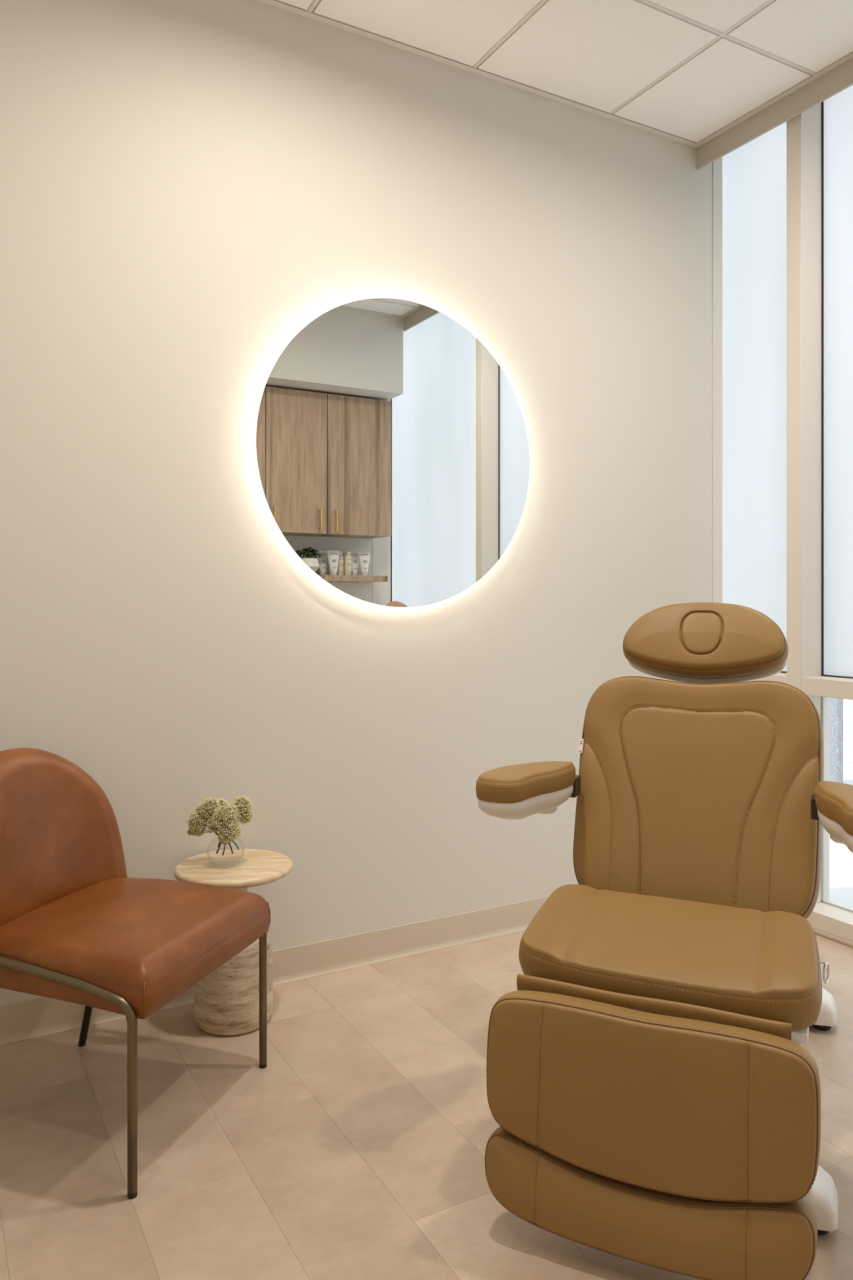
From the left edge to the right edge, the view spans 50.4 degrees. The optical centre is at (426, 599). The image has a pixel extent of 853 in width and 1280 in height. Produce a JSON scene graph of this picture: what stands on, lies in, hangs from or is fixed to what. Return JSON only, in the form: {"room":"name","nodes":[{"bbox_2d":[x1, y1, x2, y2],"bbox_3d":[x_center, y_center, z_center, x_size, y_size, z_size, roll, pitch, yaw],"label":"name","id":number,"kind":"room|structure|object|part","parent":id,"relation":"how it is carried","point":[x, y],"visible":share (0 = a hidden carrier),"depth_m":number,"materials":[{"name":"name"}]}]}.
{"room":"examination room","nodes":[
{"label":"examination room","id":0,"kind":"room"},
{"bbox_2d":[0,0,712,1004],"bbox_3d":[-0.657,-0.381,2.771,4.138,3.260,0.120,0,0,-29],"label":"wall","id":1,"kind":"structure","parent":0,"point":[187,186],"depth_m":2.84,"materials":[{"name":"white paint"}]},
{"bbox_2d":[0,895,549,1044],"bbox_3d":[-0.606,1.138,2.723,3.980,0.101,0.014,0,0,-29],"label":"baseboard","id":2,"kind":"structure","parent":1,"relation":"attached to","point":[28,1019],"depth_m":2.92,"materials":[{"name":"beige rubber"}]},
{"bbox_2d":[255,297,529,607],"bbox_3d":[-0.082,-0.479,3.001,1.012,1.012,0.038,0,0,-29],"label":"round mirror","id":3,"kind":"object","parent":1,"relation":"attached to","point":[393,455],"visible":1,"depth_m":2.97,"materials":[{"name":"silver mirror"}]},
{"bbox_2d":[697,57,852,169],"bbox_3d":[1.750,-1.824,2.541,0.012,0.149,2.637,0,0,-29],"label":"trim","id":4,"kind":"structure","parent":1,"relation":"attached to","point":[839,78],"depth_m":3.33,"materials":[{"name":"beige paint"}]},
{"bbox_2d":[0,930,852,1279],"bbox_3d":[0.149,1.219,1.377,3.980,0.060,3.100,0,0,-29],"label":"floor","id":5,"kind":"structure","parent":0,"point":[357,1151],"depth_m":1.99,"materials":[{"name":"beige tile"}]},
{"bbox_2d":[0,747,270,1199],"bbox_3d":[-0.765,0.781,2.145,0.622,0.820,0.586,0,0,19],"label":"lounge chair","id":6,"kind":"object","parent":5,"relation":"on","point":[74,928],"visible":1,"depth_m":2.11,"materials":[{"name":"leather"}]},
{"bbox_3d":[-0.969,0.602,2.215,0.191,0.463,0.586,0,0,19],"label":"backrest","id":7,"kind":"part","parent":6,"relation":"part of","materials":[{"name":"leather"}]},
{"bbox_3d":[-0.784,0.964,1.877,0.441,0.430,0.028,0,0,19],"label":"leg","id":8,"kind":"part","parent":6,"relation":"part of","materials":[{"name":"brown metal"}]},
{"bbox_3d":[-0.870,1.005,2.393,0.124,0.353,0.023,0,0,24],"label":"leg","id":9,"kind":"part","parent":6,"relation":"part of","materials":[{"name":"brown metal"}]},
{"bbox_3d":[-0.707,0.783,2.126,0.500,0.132,0.525,0,0,19],"label":"seat","id":10,"kind":"part","parent":6,"relation":"part of","materials":[{"name":"leather"}]},
{"bbox_3d":[-0.617,0.964,2.370,0.441,0.430,0.028,0,0,19],"label":"leg","id":11,"kind":"part","parent":6,"relation":"part of","materials":[{"name":"brown metal"}]},
{"bbox_2d":[173,848,293,1035],"bbox_3d":[-0.544,0.969,2.561,0.329,0.442,0.329,0,0,-4],"label":"side table","id":12,"kind":"object","parent":5,"relation":"on","point":[226,1001],"visible":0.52,"depth_m":2.47,"materials":[{"name":"stone"}]},
{"bbox_2d":[206,835,244,866],"bbox_3d":[-0.566,0.699,2.556,0.105,0.097,0.105,0,0,-29],"label":"glass vase","id":13,"kind":"object","parent":12,"relation":"on","point":[217,836],"visible":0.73,"depth_m":2.54,"materials":[{"name":"clear glass"}]},
{"bbox_2d":[185,795,253,855],"bbox_3d":[-0.581,0.637,2.542,0.189,0.165,0.104,0,0,-4],"label":"dried flowers","id":14,"kind":"object","parent":13,"relation":"in","point":[220,815],"visible":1,"depth_m":2.53,"materials":[{"name":"yellow plant"}]},
{"bbox_3d":[-0.621,0.661,2.548,0.083,0.077,0.006,0,0,-5],"label":"stem","id":15,"kind":"part","parent":14,"relation":"part of","materials":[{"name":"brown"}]},
{"bbox_2d":[475,602,852,1279],"bbox_3d":[0.619,0.599,2.134,0.891,1.180,1.242,0,0,24],"label":"chair","id":16,"kind":"object","parent":5,"relation":"on","point":[653,1086],"visible":1,"depth_m":1.75,"materials":[{"name":"brown leather"}]},
{"bbox_2d":[485,1126,817,1279],"bbox_3d":[0.380,1.086,1.613,0.580,0.154,0.097,0,0,24],"label":"cushion","id":17,"kind":"object","parent":16,"relation":"on","point":[660,1220],"depth_m":1.57,"materials":[{"name":"brown leather"}]},
{"bbox_2d":[487,990,821,1201],"bbox_3d":[0.391,0.898,1.638,0.590,0.286,0.108,0,0,24],"label":"cushion","id":18,"kind":"object","parent":16,"relation":"on","point":[608,1094],"depth_m":1.60,"materials":[{"name":"brown leather"}]},
{"bbox_3d":[0.500,0.729,1.880,0.590,0.139,0.329,0,0,24],"label":"seat","id":19,"kind":"part","parent":16,"relation":"part of","materials":[{"name":"brown leather"}]},
{"bbox_3d":[0.665,0.486,2.247,0.585,0.567,0.310,0,0,24],"label":"backrest","id":20,"kind":"part","parent":16,"relation":"part of","materials":[{"name":"brown leather"}]},
{"bbox_2d":[256,0,852,147],"bbox_3d":[0.092,-1.897,1.345,4.050,0.123,3.340,0,0,-29],"label":"ceiling","id":21,"kind":"structure","parent":0,"point":[686,72],"depth_m":3.01,"materials":[{"name":"tile"}]},
{"bbox_2d":[712,102,829,903],"bbox_3d":[1.298,-0.386,3.561,0.160,3.150,0.535,0,0,-29],"label":"window","id":22,"kind":"structure","parent":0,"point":[767,191],"depth_m":3.55,"materials":[{"name":"glass"}]},
{"bbox_3d":[1.320,-0.794,3.609,0.006,2.154,0.472,0,0,-29],"label":"frosted pane","id":23,"kind":"part","parent":22,"relation":"part of","materials":[{"name":"white glass"}]},
{"bbox_2d":[801,84,852,942],"bbox_3d":[1.753,-0.386,2.748,0.160,3.150,1.328,0,0,-29],"label":"window","id":24,"kind":"structure","parent":0,"point":[836,681],"depth_m":3.29,"materials":[{"name":"glass"}]},
{"bbox_3d":[1.738,1.153,2.776,0.160,0.072,1.265,0,0,-29],"label":"sill","id":25,"kind":"part","parent":24,"relation":"part of","materials":[{"name":"beige metal"}]},
{"bbox_3d":[1.775,-0.794,2.797,0.006,2.154,1.265,0,0,-29],"label":"frosted pane","id":26,"kind":"part","parent":24,"relation":"part of","materials":[{"name":"white glass"}]},
{"bbox_2d":[813,928,852,946],"bbox_3d":[1.878,1.182,2.347,0.014,0.014,3.100,0,0,-29],"label":"baseboard","id":27,"kind":"structure","parent":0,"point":[816,931],"depth_m":3.16,"materials":[{"name":"beige wood"}]},
{"label":"outside","id":28,"kind":"structure","parent":0,"visible":0},
{"bbox_2d":[829,746,852,907],"bbox_3d":[6.868,1.324,8.071,13.650,0.130,26.000,0,0,-29],"label":"paving","id":29,"kind":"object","parent":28,"point":[841,858],"depth_m":4.23,"materials":[{"name":"concrete"}]},
{"bbox_2d":[829,697,843,782],"bbox_3d":[2.451,-0.476,5.939,0.060,3.470,0.596,0,0,-29],"label":"granite column","id":30,"kind":"structure","parent":29,"relation":"on","point":[836,704],"depth_m":5.68,"materials":[{"name":"grey stone"}]},
{"bbox_2d":[843,698,852,763],"bbox_3d":[3.265,-0.476,7.024,0.100,3.470,0.100,0,0,-29],"label":"post","id":31,"kind":"object","parent":29,"relation":"on","point":[847,703],"visible":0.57,"depth_m":7.01,"materials":[{"name":"white metal"}]},
{"bbox_2d":[843,698,852,748],"bbox_3d":[4.396,-0.476,6.397,0.200,3.470,7.500,0,0,-29],"label":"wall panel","id":32,"kind":"object","parent":29,"relation":"on","point":[843,699],"visible":0.02,"depth_m":7.64,"materials":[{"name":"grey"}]}
]}

